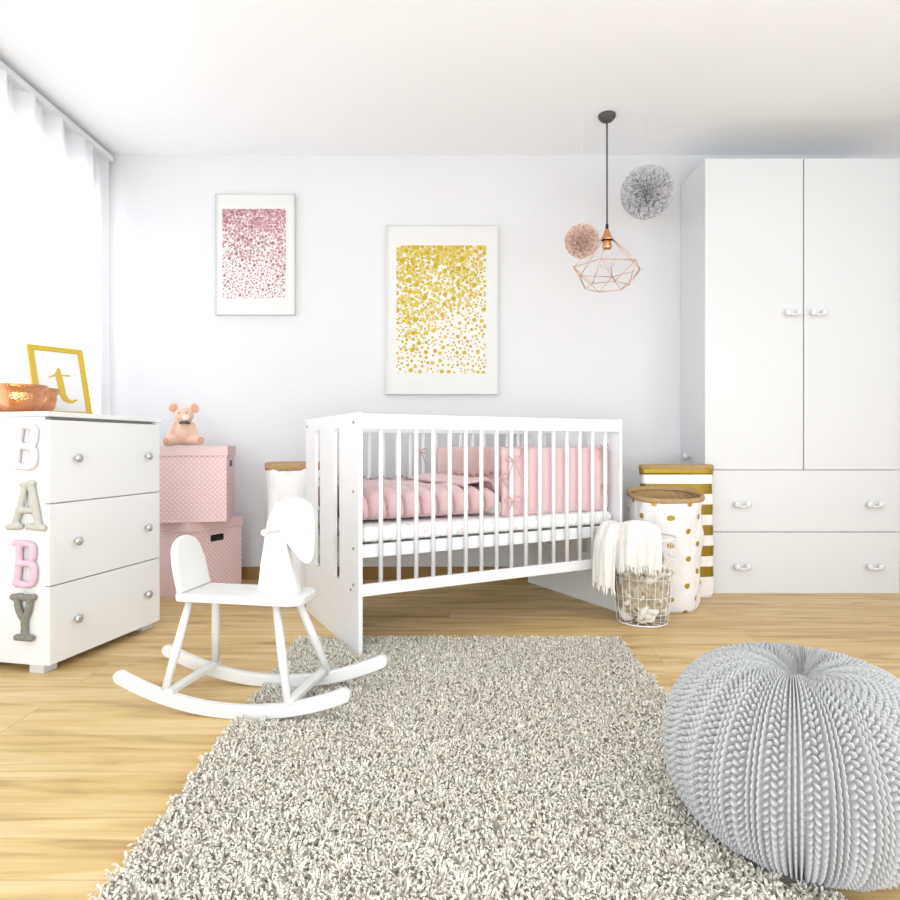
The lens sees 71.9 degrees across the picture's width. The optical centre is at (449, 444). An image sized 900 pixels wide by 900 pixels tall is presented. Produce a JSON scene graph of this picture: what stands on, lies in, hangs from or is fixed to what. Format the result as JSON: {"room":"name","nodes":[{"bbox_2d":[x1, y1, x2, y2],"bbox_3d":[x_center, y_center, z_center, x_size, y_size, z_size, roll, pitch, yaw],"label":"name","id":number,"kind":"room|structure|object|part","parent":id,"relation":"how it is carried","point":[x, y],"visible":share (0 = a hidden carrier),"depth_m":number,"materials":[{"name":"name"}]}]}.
{"room":"children's room","nodes":[
{"label":"children's room","id":0,"kind":"room"},
{"bbox_2d":[0,0,899,154],"bbox_3d":[0.450,-1.780,1.100,5.300,0.100,5.400,0,0,0],"label":"ceiling","id":1,"kind":"structure","parent":0,"point":[138,77],"depth_m":2.88,"materials":[{"name":"paint"}]},
{"bbox_2d":[0,60,113,414],"bbox_3d":[-2.016,-0.465,2.580,0.091,2.470,2.160,0,0,0],"label":"sheer curtain","id":2,"kind":"object","parent":1,"relation":"hanging from","point":[54,176],"visible":0.59,"depth_m":3.13,"materials":[{"name":"white fabric"}]},
{"bbox_3d":[-2.015,-1.685,2.580,0.060,0.030,2.160,0,0,0],"label":"curtain rail","id":3,"kind":"part","parent":2,"relation":"part of","materials":[{"name":"white fabric"}]},
{"bbox_2d":[564,223,599,258],"bbox_3d":[0.634,-1.313,2.979,0.169,0.834,0.169,0,0,0],"label":"pom pom","id":4,"kind":"object","parent":1,"relation":"hanging from","point":[581,241],"visible":1,"depth_m":2.94,"materials":[{"name":"pink paper"}]},
{"bbox_2d":[573,110,640,291],"bbox_3d":[0.823,-1.279,3.250,0.365,0.902,0.339,0,0,0],"label":"pendant lamp","id":5,"kind":"object","parent":1,"relation":"hanging from","point":[607,259],"visible":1,"depth_m":3.23,"materials":[{"name":"orange metal"}]},
{"bbox_2d":[602,238,611,249],"bbox_3d":[0.823,-1.060,3.250,0.048,0.072,0.048,0,0,0],"label":"bulb","id":6,"kind":"object","parent":5,"relation":"attached to","point":[608,244],"depth_m":3.23,"materials":[{"name":"orange glass"}]},
{"bbox_3d":[0.823,-1.438,3.250,0.008,0.584,0.008,0,0,-22],"label":"cord","id":7,"kind":"part","parent":5,"relation":"part of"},
{"bbox_3d":[0.823,-0.976,3.250,0.076,0.105,0.076,0,0,0],"label":"bulb","id":8,"kind":"part","parent":5,"relation":"part of","materials":[{"name":"clear glass"}]},
{"bbox_2d":[620,164,674,219],"bbox_3d":[1.032,-1.458,3.251,0.278,0.544,0.274,0,0,0],"label":"pom pom","id":9,"kind":"object","parent":1,"relation":"hanging from","point":[647,192],"visible":1,"depth_m":3.17,"materials":[{"name":"grey paper"}]},
{"bbox_2d":[0,579,899,899],"bbox_3d":[0.450,0.850,1.100,5.300,0.100,5.400,0,0,0],"label":"floor","id":10,"kind":"structure","parent":0,"point":[88,762],"depth_m":2.16,"materials":[{"name":"brown wood"}]},
{"bbox_2d":[0,411,162,673],"bbox_3d":[-1.545,0.342,2.482,0.496,0.917,0.599,0,0,12],"label":"dresser","id":11,"kind":"object","parent":10,"relation":"on","point":[96,477],"visible":1,"depth_m":2.29,"materials":[{"name":"white wood"}]},
{"bbox_2d":[0,383,47,411],"bbox_3d":[-1.553,-0.167,2.243,0.168,0.100,0.168,0,0,0],"label":"copper bowl","id":12,"kind":"object","parent":11,"relation":"on","point":[14,397],"visible":0.93,"depth_m":2.19,"materials":[{"name":"brown metal"}]},
{"bbox_2d":[5,412,45,641],"bbox_3d":[-1.479,0.284,2.160,0.164,0.800,0.025,0,0,12],"label":"garland","id":13,"kind":"object","parent":11,"relation":"hanging from","point":[27,487],"visible":1,"depth_m":2.15},
{"bbox_2d":[38,388,59,410],"bbox_3d":[-1.600,-0.168,2.405,0.148,0.102,0.148,0,0,0],"label":"copper bowl","id":14,"kind":"object","parent":11,"relation":"on","point":[49,404],"visible":0.33,"depth_m":2.39,"materials":[{"name":"brown metal"}]},
{"bbox_2d":[26,344,92,413],"bbox_3d":[-1.643,-0.266,2.608,0.126,0.302,0.213,0,0,37],"label":"framed piece","id":15,"kind":"object","parent":11,"relation":"on","point":[63,369],"visible":0.73,"depth_m":2.62,"materials":[{"name":"white paper"}]},
{"bbox_3d":[-1.355,0.632,2.257,0.030,0.033,0.033,0,0,12],"label":"knob","id":16,"kind":"part","parent":11,"relation":"part of","materials":[{"name":"silver metal"}]},
{"bbox_3d":[-1.355,0.349,2.257,0.030,0.033,0.033,0,0,12],"label":"knob","id":17,"kind":"part","parent":11,"relation":"part of","materials":[{"name":"silver metal"}]},
{"bbox_3d":[-1.355,0.048,2.257,0.030,0.033,0.033,0,0,12],"label":"knob","id":18,"kind":"part","parent":11,"relation":"part of","materials":[{"name":"silver metal"}]},
{"bbox_3d":[-1.342,0.632,2.438,0.020,0.272,0.575,0,0,12],"label":"drawer","id":19,"kind":"part","parent":11,"relation":"part of","materials":[{"name":"white wood"}]},
{"bbox_3d":[-1.342,0.349,2.438,0.020,0.284,0.575,0,0,12],"label":"drawer","id":20,"kind":"part","parent":11,"relation":"part of","materials":[{"name":"white wood"}]},
{"bbox_3d":[-1.342,0.058,2.438,0.020,0.291,0.575,0,0,12],"label":"drawer","id":21,"kind":"part","parent":11,"relation":"part of","materials":[{"name":"white wood"}]},
{"bbox_3d":[-1.277,0.632,2.624,0.030,0.033,0.033,0,0,12],"label":"knob","id":22,"kind":"part","parent":11,"relation":"part of","materials":[{"name":"silver metal"}]},
{"bbox_3d":[-1.277,0.349,2.624,0.030,0.033,0.033,0,0,12],"label":"knob","id":23,"kind":"part","parent":11,"relation":"part of","materials":[{"name":"silver metal"}]},
{"bbox_3d":[-1.277,0.048,2.624,0.030,0.033,0.033,0,0,12],"label":"knob","id":24,"kind":"part","parent":11,"relation":"part of","materials":[{"name":"silver metal"}]},
{"bbox_2d":[158,515,242,598],"bbox_3d":[-1.403,0.600,3.411,0.345,0.400,0.368,0,0,26],"label":"storage box","id":25,"kind":"object","parent":10,"relation":"on","point":[220,542],"visible":0.55,"depth_m":3.31,"materials":[{"name":"pink cardboard"}]},
{"bbox_2d":[158,446,235,522],"bbox_3d":[-1.384,0.202,3.337,0.400,0.395,0.310,0,0,-11],"label":"storage box","id":26,"kind":"object","parent":25,"relation":"on","point":[197,483],"visible":0.79,"depth_m":3.20,"materials":[{"name":"pink cardboard"}]},
{"bbox_2d":[162,402,203,445],"bbox_3d":[-1.383,-0.109,3.236,0.198,0.227,0.170,0,0,-14],"label":"teddy bear","id":27,"kind":"object","parent":26,"relation":"on","point":[183,432],"visible":1,"depth_m":3.23},
{"bbox_3d":[-1.384,0.030,3.337,0.400,0.052,0.310,0,0,-12],"label":"lid","id":28,"kind":"part","parent":26,"relation":"part of","materials":[{"name":"pink cardboard"}]},
{"bbox_3d":[-1.403,0.426,3.411,0.345,0.052,0.368,0,0,26],"label":"lid","id":29,"kind":"part","parent":25,"relation":"part of","materials":[{"name":"pink cardboard"}]},
{"bbox_2d":[113,497,387,719],"bbox_3d":[-0.614,0.481,1.935,0.798,0.638,0.270,0,0,11],"label":"rocking horse","id":30,"kind":"object","parent":10,"relation":"on","point":[292,524],"visible":1,"depth_m":1.90},
{"bbox_3d":[-0.831,0.610,1.891,0.027,0.277,0.106,0,0,35],"label":"leg","id":31,"kind":"part","parent":30,"relation":"part of","materials":[{"name":"white wood"}]},
{"bbox_3d":[-0.835,0.372,1.980,0.060,0.169,0.158,0,0,11],"label":"backrest","id":32,"kind":"part","parent":30,"relation":"part of","materials":[{"name":"white wood"}]},
{"bbox_3d":[-0.777,0.613,2.055,0.026,0.282,0.099,0,0,-22],"label":"leg","id":33,"kind":"part","parent":30,"relation":"part of","materials":[{"name":"white wood"}]},
{"bbox_3d":[-0.631,0.468,1.940,0.412,0.025,0.165,0,0,11],"label":"seat","id":34,"kind":"part","parent":30,"relation":"part of","materials":[{"name":"white wood"}]},
{"bbox_3d":[-0.528,0.258,1.924,0.019,0.019,0.210,0,0,11],"label":"handle","id":35,"kind":"part","parent":30,"relation":"part of","materials":[{"name":"white wood"}]},
{"bbox_3d":[-0.496,0.613,1.828,0.027,0.285,0.128,0,0,-34],"label":"leg","id":36,"kind":"part","parent":30,"relation":"part of","materials":[{"name":"white wood"}]},
{"bbox_3d":[-0.441,0.610,1.991,0.130,0.279,0.027,0,0,-28],"label":"leg","id":37,"kind":"part","parent":30,"relation":"part of","materials":[{"name":"white wood"}]},
{"bbox_2d":[265,461,319,586],"bbox_3d":[-0.836,0.446,3.400,0.346,0.708,0.294,0,0,0],"label":"paper bag","id":38,"kind":"object","parent":10,"relation":"on","point":[284,480],"visible":0.24,"depth_m":3.27,"materials":[{"name":"white paper"}]},
{"bbox_2d":[306,412,621,654],"bbox_3d":[0.062,0.338,2.989,1.334,0.924,0.755,0,0,-28],"label":"crib","id":39,"kind":"object","parent":10,"relation":"on","point":[561,566],"visible":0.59,"depth_m":2.66,"materials":[{"name":"white wood"}]},
{"bbox_3d":[-0.516,0.338,2.682,0.016,0.924,0.755,0,0,-28],"label":"panel","id":40,"kind":"part","parent":39,"relation":"part of","materials":[{"name":"white wood"}]},
{"bbox_3d":[-0.108,-0.091,3.310,1.292,0.058,0.020,0,0,-28],"label":"rail","id":41,"kind":"part","parent":39,"relation":"part of","materials":[{"name":"white wood"}]},
{"bbox_3d":[-0.108,0.555,3.310,1.292,0.046,0.020,0,0,-28],"label":"rail","id":42,"kind":"part","parent":39,"relation":"part of","materials":[{"name":"white wood"}]},
{"bbox_2d":[318,502,610,542],"bbox_3d":[0.062,0.348,2.989,1.277,0.073,0.691,0,0,-28],"label":"mattress","id":43,"kind":"object","parent":39,"relation":"in","point":[370,527],"visible":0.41,"depth_m":2.63,"materials":[{"name":"white fabric"}]},
{"bbox_2d":[318,473,500,519],"bbox_3d":[-0.200,0.225,2.854,0.675,0.168,0.670,0,0,-28],"label":"duvet","id":44,"kind":"object","parent":43,"relation":"on","point":[370,487],"visible":0.69,"depth_m":2.61,"materials":[{"name":"pink fabric"}]},
{"bbox_3d":[0.233,0.555,2.668,1.292,0.046,0.020,0,0,-28],"label":"rail","id":45,"kind":"part","parent":39,"relation":"part of","materials":[{"name":"white wood"}]},
{"bbox_3d":[0.233,-0.091,2.668,1.292,0.058,0.020,0,0,-28],"label":"rail","id":46,"kind":"part","parent":39,"relation":"part of","materials":[{"name":"white wood"}]},
{"bbox_2d":[418,444,609,516],"bbox_3d":[0.307,0.153,3.104,0.748,0.316,0.757,0,0,-28],"label":"bumper cover","id":47,"kind":"object","parent":39,"relation":"attached to","point":[517,461],"visible":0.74,"depth_m":2.85,"materials":[{"name":"pink fabric"}]},
{"bbox_3d":[0.640,0.338,3.296,0.016,0.924,0.755,0,0,-28],"label":"panel","id":48,"kind":"part","parent":39,"relation":"part of","materials":[{"name":"white wood"}]},
{"bbox_2d":[88,634,846,899],"bbox_3d":[0.035,0.782,1.663,1.354,0.034,1.774,0,0,0],"label":"shag rug","id":49,"kind":"object","parent":10,"relation":"on","point":[456,768],"visible":0.89,"depth_m":1.37,"materials":[{"name":"grey carpet"}]},
{"bbox_2d":[613,533,676,627],"bbox_3d":[0.872,0.605,2.815,0.302,0.386,0.302,0,0,0],"label":"wire basket","id":50,"kind":"object","parent":10,"relation":"on","point":[663,534],"visible":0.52,"depth_m":2.73,"materials":[{"name":"white metal"}]},
{"bbox_2d":[592,520,661,595],"bbox_3d":[0.782,0.496,2.749,0.323,0.337,0.164,0,0,39],"label":"fringed throw","id":51,"kind":"object","parent":50,"relation":"on","point":[636,544],"visible":1,"depth_m":2.69,"materials":[{"name":"white fabric"}]},
{"bbox_2d":[615,551,671,623],"bbox_3d":[0.871,0.632,2.813,0.245,0.317,0.252,0,0,0],"label":"linens","id":52,"kind":"object","parent":50,"relation":"in","point":[641,589],"visible":0.73,"depth_m":2.72,"materials":[{"name":"beige fabric"}]},
{"bbox_2d":[626,485,704,612],"bbox_3d":[1.063,0.504,3.070,0.371,0.591,0.310,0,0,0],"label":"storage basket","id":53,"kind":"object","parent":10,"relation":"on","point":[676,511],"visible":0.59,"depth_m":2.94,"materials":[{"name":"white fabric"}]},
{"bbox_2d":[638,464,713,597],"bbox_3d":[1.192,0.450,3.275,0.389,0.699,0.096,0,0,0],"label":"paper bag","id":54,"kind":"object","parent":10,"relation":"on","point":[698,477],"visible":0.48,"depth_m":3.23,"materials":[{"name":"paper"}]},
{"bbox_2d":[662,641,899,891],"bbox_3d":[0.720,0.622,1.280,0.536,0.353,0.536,0,0,-11],"label":"knitted pouf","id":55,"kind":"object","parent":10,"relation":"on","point":[788,755],"visible":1,"depth_m":1.11,"materials":[{"name":"grey fabric"}]},
{"bbox_2d":[681,158,899,592],"bbox_3d":[1.881,-0.374,3.506,1.101,2.354,0.383,0,0,0],"label":"wardrobe","id":56,"kind":"object","parent":10,"relation":"on","point":[790,267],"visible":0.88,"depth_m":3.35,"materials":[{"name":"white paint"}]},
{"bbox_3d":[1.354,0.065,3.550,0.047,0.050,0.050,0,0,0],"label":"knob","id":57,"kind":"part","parent":56,"relation":"part of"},
{"bbox_3d":[1.572,0.656,3.332,0.092,0.040,0.036,0,0,0],"label":"handle","id":58,"kind":"part","parent":56,"relation":"part of","materials":[{"name":"silver metal"}]},
{"bbox_3d":[1.572,0.321,3.332,0.092,0.040,0.036,0,0,0],"label":"handle","id":59,"kind":"part","parent":56,"relation":"part of","materials":[{"name":"silver metal"}]},
{"bbox_3d":[1.643,-0.708,3.358,0.529,1.682,0.017,0,0,0],"label":"door","id":60,"kind":"part","parent":56,"relation":"part of","materials":[{"name":"white paint"}]},
{"bbox_3d":[1.848,-0.711,3.332,0.092,0.040,0.036,0,0,0],"label":"handle","id":61,"kind":"part","parent":56,"relation":"part of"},
{"bbox_3d":[1.905,0.303,3.358,1.052,0.331,0.017,0,0,0],"label":"drawer","id":62,"kind":"part","parent":56,"relation":"part of","materials":[{"name":"white paint"}]},
{"bbox_3d":[1.905,0.638,3.358,1.052,0.331,0.017,0,0,0],"label":"drawer","id":63,"kind":"part","parent":56,"relation":"part of","materials":[{"name":"white paint"}]},
{"bbox_3d":[1.983,-0.711,3.332,0.092,0.040,0.036,0,0,0],"label":"handle","id":64,"kind":"part","parent":56,"relation":"part of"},
{"bbox_3d":[2.172,-0.708,3.358,0.516,1.682,0.017,0,0,0],"label":"door","id":65,"kind":"part","parent":56,"relation":"part of","materials":[{"name":"white paint"}]},
{"bbox_3d":[2.286,0.656,3.332,0.092,0.040,0.036,0,0,0],"label":"handle","id":66,"kind":"part","parent":56,"relation":"part of","materials":[{"name":"silver metal"}]},
{"bbox_3d":[2.286,0.321,3.332,0.092,0.040,0.036,0,0,0],"label":"handle","id":67,"kind":"part","parent":56,"relation":"part of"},
{"bbox_2d":[109,155,899,566],"bbox_3d":[0.450,-0.465,3.750,5.300,2.530,0.100,0,0,0],"label":"wall","id":68,"kind":"structure","parent":0,"point":[568,350],"depth_m":3.70,"materials":[{"name":"paint"}]},
{"bbox_2d":[214,193,295,315],"bbox_3d":[-1.157,-1.132,3.684,0.475,0.721,0.029,0,0,0],"label":"framed picture","id":69,"kind":"object","parent":68,"relation":"attached to","point":[255,233],"visible":1,"depth_m":3.68,"materials":[{"name":"white paper"}]},
{"bbox_2d":[222,209,285,297],"bbox_3d":[-1.162,-1.135,3.677,0.377,0.531,0.001,0,0,0],"label":"print","id":70,"kind":"object","parent":69,"relation":"attached to","point":[253,240],"depth_m":3.68,"materials":[{"name":"pink paper"}]},
{"bbox_2d":[242,567,527,578],"bbox_3d":[0.450,0.762,3.693,5.100,0.075,0.014,0,0,0],"label":"baseboard","id":71,"kind":"structure","parent":68,"relation":"attached to","point":[247,572],"depth_m":3.69,"materials":[{"name":"brown wood"}]},
{"bbox_2d":[386,224,498,394],"bbox_3d":[-0.046,-0.803,3.684,0.668,1.006,0.029,0,0,0],"label":"framed picture","id":72,"kind":"object","parent":68,"relation":"attached to","point":[442,280],"visible":1,"depth_m":3.68,"materials":[{"name":"white paper"}]},
{"bbox_2d":[396,245,485,372],"bbox_3d":[-0.052,-0.804,3.677,0.531,0.760,0.001,0,0,0],"label":"print","id":73,"kind":"object","parent":72,"relation":"attached to","point":[441,289],"depth_m":3.68,"materials":[{"name":"yellow paper"}]}
]}

